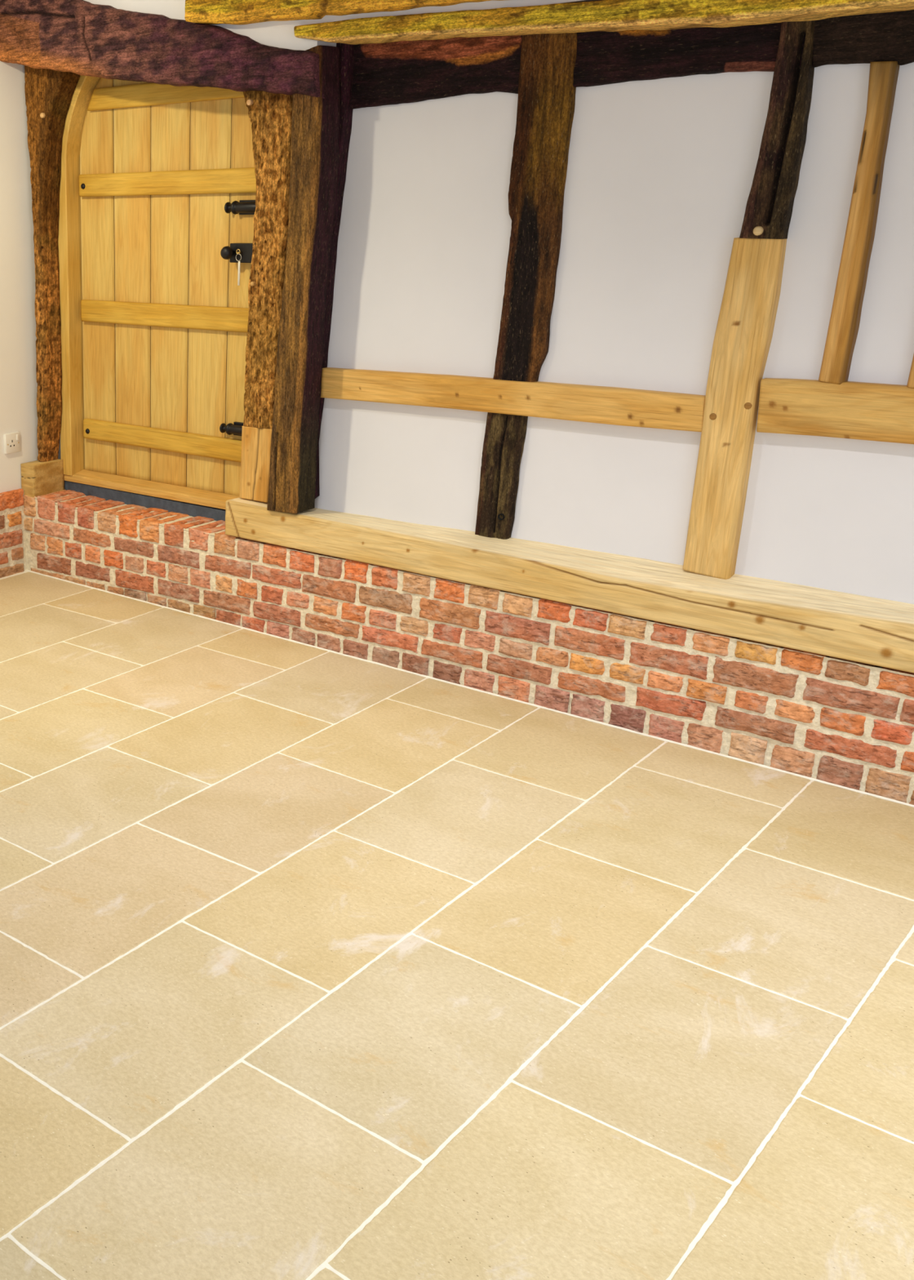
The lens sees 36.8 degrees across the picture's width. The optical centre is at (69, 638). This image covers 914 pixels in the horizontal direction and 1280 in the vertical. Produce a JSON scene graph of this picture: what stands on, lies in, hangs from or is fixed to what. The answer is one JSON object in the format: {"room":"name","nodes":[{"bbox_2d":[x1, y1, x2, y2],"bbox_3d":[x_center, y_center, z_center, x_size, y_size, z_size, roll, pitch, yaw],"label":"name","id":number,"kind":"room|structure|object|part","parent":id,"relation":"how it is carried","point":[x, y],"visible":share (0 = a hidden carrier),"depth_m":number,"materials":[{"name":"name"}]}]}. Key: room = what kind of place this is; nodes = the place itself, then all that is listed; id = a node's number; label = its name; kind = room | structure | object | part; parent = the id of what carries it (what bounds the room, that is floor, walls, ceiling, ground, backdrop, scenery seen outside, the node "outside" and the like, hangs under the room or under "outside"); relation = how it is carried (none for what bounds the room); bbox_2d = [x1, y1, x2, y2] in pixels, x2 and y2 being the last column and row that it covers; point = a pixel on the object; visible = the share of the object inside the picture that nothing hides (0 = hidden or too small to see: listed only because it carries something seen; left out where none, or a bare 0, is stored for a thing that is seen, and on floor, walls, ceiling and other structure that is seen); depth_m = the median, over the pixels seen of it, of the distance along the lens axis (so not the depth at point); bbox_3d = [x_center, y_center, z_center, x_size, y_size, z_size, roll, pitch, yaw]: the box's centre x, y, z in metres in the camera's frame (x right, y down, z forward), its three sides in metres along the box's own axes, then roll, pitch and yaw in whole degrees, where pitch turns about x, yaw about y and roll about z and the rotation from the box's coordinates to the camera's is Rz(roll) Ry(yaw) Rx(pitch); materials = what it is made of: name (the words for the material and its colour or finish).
{"room":"empty timber-framed room","nodes":[
{"label":"empty timber-framed room","id":0,"kind":"room"},
{"bbox_2d":[0,61,61,577],"bbox_3d":[-2.243,-0.762,3.593,6.400,2.520,0.232,-19,26,-41],"label":"wall","id":1,"kind":"structure","parent":0,"point":[18,356],"depth_m":5.39,"materials":[{"name":"beige paint"}]},
{"bbox_2d":[4,431,20,453],"bbox_3d":[-0.249,-0.852,5.517,0.086,0.086,0.019,-19,26,-41],"label":"wall socket","id":2,"kind":"object","parent":1,"relation":"attached to","point":[12,440],"visible":1,"depth_m":5.51,"materials":[{"name":"white plastic"}]},
{"bbox_2d":[84,0,600,50],"bbox_3d":[1.847,-1.793,3.113,0.160,0.420,5.800,-19,26,-41],"label":"ceiling","id":3,"kind":"structure","parent":0,"point":[281,34],"depth_m":4.14,"materials":[{"name":"paint"}]},
{"bbox_2d":[0,0,324,98],"bbox_3d":[0.258,-2.198,4.557,0.140,0.576,1.593,-19,26,-41],"label":"beam","id":4,"kind":"structure","parent":3,"relation":"attached to","point":[83,37],"depth_m":4.50,"materials":[{"name":"brown wood"}]},
{"bbox_2d":[0,570,913,1279],"bbox_3d":[-0.149,1.053,1.945,6.400,0.121,5.900,-19,26,-41],"label":"floor","id":5,"kind":"structure","parent":0,"point":[315,963],"depth_m":2.67,"materials":[{"name":"stone"}]},
{"bbox_2d":[23,488,913,804],"bbox_3d":[1.965,0.145,3.875,0.404,0.456,5.824,-19,26,-41],"label":"wall","id":6,"kind":"structure","parent":0,"point":[847,723],"depth_m":4.09,"materials":[{"name":"brick"}]},
{"bbox_2d":[21,458,64,497],"bbox_3d":[-0.120,-0.717,5.640,0.190,0.142,0.083,-19,26,-41],"label":"block","id":7,"kind":"object","parent":6,"relation":"on","point":[38,477],"visible":0.98,"depth_m":5.59,"materials":[{"name":"brown wood"}]},
{"bbox_2d":[24,65,79,462],"bbox_3d":[-0.059,-1.550,5.315,0.111,1.643,0.247,-19,26,-41],"label":"post","id":8,"kind":"object","parent":7,"relation":"on","point":[49,93],"visible":0.97,"depth_m":5.28,"materials":[{"name":"brown wood"}]},
{"bbox_2d":[64,480,226,520],"bbox_3d":[0.381,-0.580,5.382,0.100,0.062,1.200,-19,26,-41],"label":"strip","id":9,"kind":"object","parent":6,"relation":"on","point":[128,498],"visible":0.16,"depth_m":5.36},
{"bbox_2d":[26,569,913,807],"bbox_3d":[1.840,0.319,3.767,0.008,0.005,5.770,-19,26,-41],"label":"trim","id":10,"kind":"structure","parent":6,"relation":"attached to","point":[204,617],"depth_m":4.12,"materials":[{"name":"tile"}]},
{"bbox_2d":[225,497,913,673],"bbox_3d":[2.300,0.016,3.315,0.201,0.149,4.644,-19,26,-41],"label":"beam","id":11,"kind":"structure","parent":6,"relation":"on","point":[879,632],"depth_m":3.85,"materials":[{"name":"brown wood"}]},
{"bbox_2d":[239,426,271,502],"bbox_3d":[0.732,-0.665,4.768,0.110,0.276,0.150,-19,26,-41],"label":"scarfed post foot","id":12,"kind":"object","parent":11,"relation":"on","point":[255,476],"visible":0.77,"depth_m":4.73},
{"bbox_2d":[243,90,293,429],"bbox_3d":[0.714,-1.346,4.527,0.128,1.175,0.230,-19,26,-41],"label":"post","id":13,"kind":"object","parent":12,"relation":"on","point":[270,114],"visible":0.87,"depth_m":4.46,"materials":[{"name":"brown wood"}]},
{"bbox_2d":[266,44,341,513],"bbox_3d":[0.805,-1.197,4.385,0.125,1.540,0.167,-19,26,-41],"label":"post","id":14,"kind":"object","parent":11,"relation":"on","point":[316,121],"visible":0.99,"depth_m":4.34,"materials":[{"name":"brown wood"}]},
{"bbox_2d":[293,0,913,44],"bbox_3d":[1.499,-1.711,3.467,0.163,0.127,2.043,-19,26,-41],"label":"ceiling beam","id":15,"kind":"structure","parent":14,"relation":"on","point":[606,15],"depth_m":3.46,"materials":[{"name":"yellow wood"}]},
{"bbox_2d":[184,0,502,24],"bbox_3d":[1.145,-1.917,3.664,0.123,0.221,2.022,-19,26,-41],"label":"ceiling beam","id":16,"kind":"structure","parent":15,"relation":"on","point":[202,11],"depth_m":4.04,"materials":[{"name":"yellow wood"}]},
{"bbox_2d":[315,42,354,498],"bbox_3d":[0.904,-1.240,4.410,0.062,1.574,0.101,-19,26,-41],"label":"wooden post","id":17,"kind":"object","parent":11,"relation":"on","point":[347,60],"visible":0.39,"depth_m":4.29,"materials":[{"name":"brown wood"}]},
{"bbox_2d":[475,32,577,539],"bbox_3d":[1.419,-1.060,3.954,0.045,1.545,0.192,-19,26,-41],"label":"post","id":18,"kind":"object","parent":11,"relation":"on","point":[546,101],"visible":0.97,"depth_m":3.88,"materials":[{"name":"brown wood"}]},
{"bbox_2d":[683,237,786,579],"bbox_3d":[1.880,-0.641,3.601,0.062,0.950,0.142,-19,26,-41],"label":"post","id":19,"kind":"object","parent":11,"relation":"on","point":[744,330],"visible":0.98,"depth_m":3.57,"materials":[{"name":"brown wood"}]},
{"bbox_2d":[739,20,815,239],"bbox_3d":[1.872,-1.344,3.341,0.067,0.554,0.119,-19,26,-41],"label":"post","id":20,"kind":"object","parent":19,"relation":"on","point":[771,200],"visible":0.98,"depth_m":3.33,"materials":[{"name":"brown wood"}]},
{"bbox_2d":[315,62,913,604],"bbox_3d":[1.971,-1.049,3.558,0.237,2.120,5.900,-19,26,-41],"label":"wall","id":21,"kind":"structure","parent":0,"point":[660,173],"depth_m":3.75,"materials":[{"name":"white paint"}]},
{"bbox_2d":[57,75,239,509],"bbox_3d":[0.370,-1.495,5.057,0.120,1.877,1.175,-19,26,-41],"label":"door frame","id":22,"kind":"structure","parent":21,"relation":"attached to","point":[69,239],"depth_m":5.38,"materials":[{"name":"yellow wood"}]},
{"bbox_2d":[78,77,256,496],"bbox_3d":[0.371,-1.473,5.036,0.121,1.765,0.982,-19,26,-41],"label":"door","id":23,"kind":"structure","parent":21,"relation":"in","point":[167,181],"depth_m":5.08,"materials":[{"name":"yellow wood"}]},
{"bbox_3d":[0.603,-1.451,4.764,0.080,0.049,0.049,-19,26,-41],"label":"knob","id":24,"kind":"part","parent":23,"relation":"part of","materials":[{"name":"black metal"}]},
{"bbox_3d":[0.699,-0.818,4.969,0.014,0.052,0.135,-19,26,-41],"label":"plate","id":25,"kind":"part","parent":23,"relation":"part of","materials":[{"name":"black metal"}]},
{"bbox_2d":[235,248,241,285],"bbox_3d":[0.639,-1.393,4.754,0.024,0.132,0.028,-19,26,-41],"label":"key","id":26,"kind":"object","parent":23,"relation":"hanging from","point":[239,252],"visible":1,"depth_m":4.74,"materials":[{"name":"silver metal"}]},
{"bbox_3d":[0.686,-1.598,4.697,0.014,0.052,0.135,-19,26,-41],"label":"plate","id":27,"kind":"part","parent":23,"relation":"part of","materials":[{"name":"black metal"}]},
{"bbox_2d":[350,35,522,109],"bbox_3d":[1.154,-1.788,3.990,0.053,0.194,0.588,-19,26,-41],"label":"wall plate","id":28,"kind":"object","parent":21,"relation":"attached to","point":[397,73],"depth_m":3.97,"materials":[{"name":"brown wood"}]},
{"bbox_2d":[320,367,705,431],"bbox_3d":[1.366,-0.785,4.102,0.050,0.119,1.333,-19,26,-41],"label":"wall rail","id":29,"kind":"object","parent":21,"relation":"attached to","point":[615,406],"visible":0.99,"depth_m":4.00,"materials":[{"name":"brown wood"}]},
{"bbox_2d":[573,22,782,87],"bbox_3d":[1.671,-1.618,3.499,0.053,0.145,0.546,-19,26,-41],"label":"wall plate","id":30,"kind":"object","parent":21,"relation":"attached to","point":[602,57],"depth_m":3.49,"materials":[{"name":"brown wood"}]},
{"bbox_2d":[756,377,913,444],"bbox_3d":[2.126,-0.598,3.358,0.051,0.154,0.556,-19,26,-41],"label":"wall rail","id":31,"kind":"object","parent":21,"relation":"attached to","point":[851,410],"visible":1,"depth_m":3.39,"materials":[{"name":"brown wood"}]},
{"bbox_2d":[818,61,899,384],"bbox_3d":[2.040,-1.060,3.277,0.046,0.791,0.072,-19,26,-41],"label":"stud","id":32,"kind":"object","parent":31,"relation":"on","point":[846,314],"visible":0.99,"depth_m":3.26,"materials":[{"name":"brown wood"}]},
{"bbox_2d":[906,354,913,388],"bbox_3d":[2.185,-1.015,3.138,0.046,0.791,0.072,-19,26,-41],"label":"stud","id":33,"kind":"object","parent":31,"relation":"on","point":[911,379],"visible":1,"depth_m":3.26,"materials":[{"name":"brown wood"}]},
{"bbox_2d":[813,9,913,67],"bbox_3d":[2.100,-1.495,3.077,0.053,0.184,0.565,-19,26,-41],"label":"wall plate","id":34,"kind":"object","parent":21,"relation":"attached to","point":[864,38],"visible":0.8,"depth_m":3.17,"materials":[{"name":"brown wood"}]}
]}

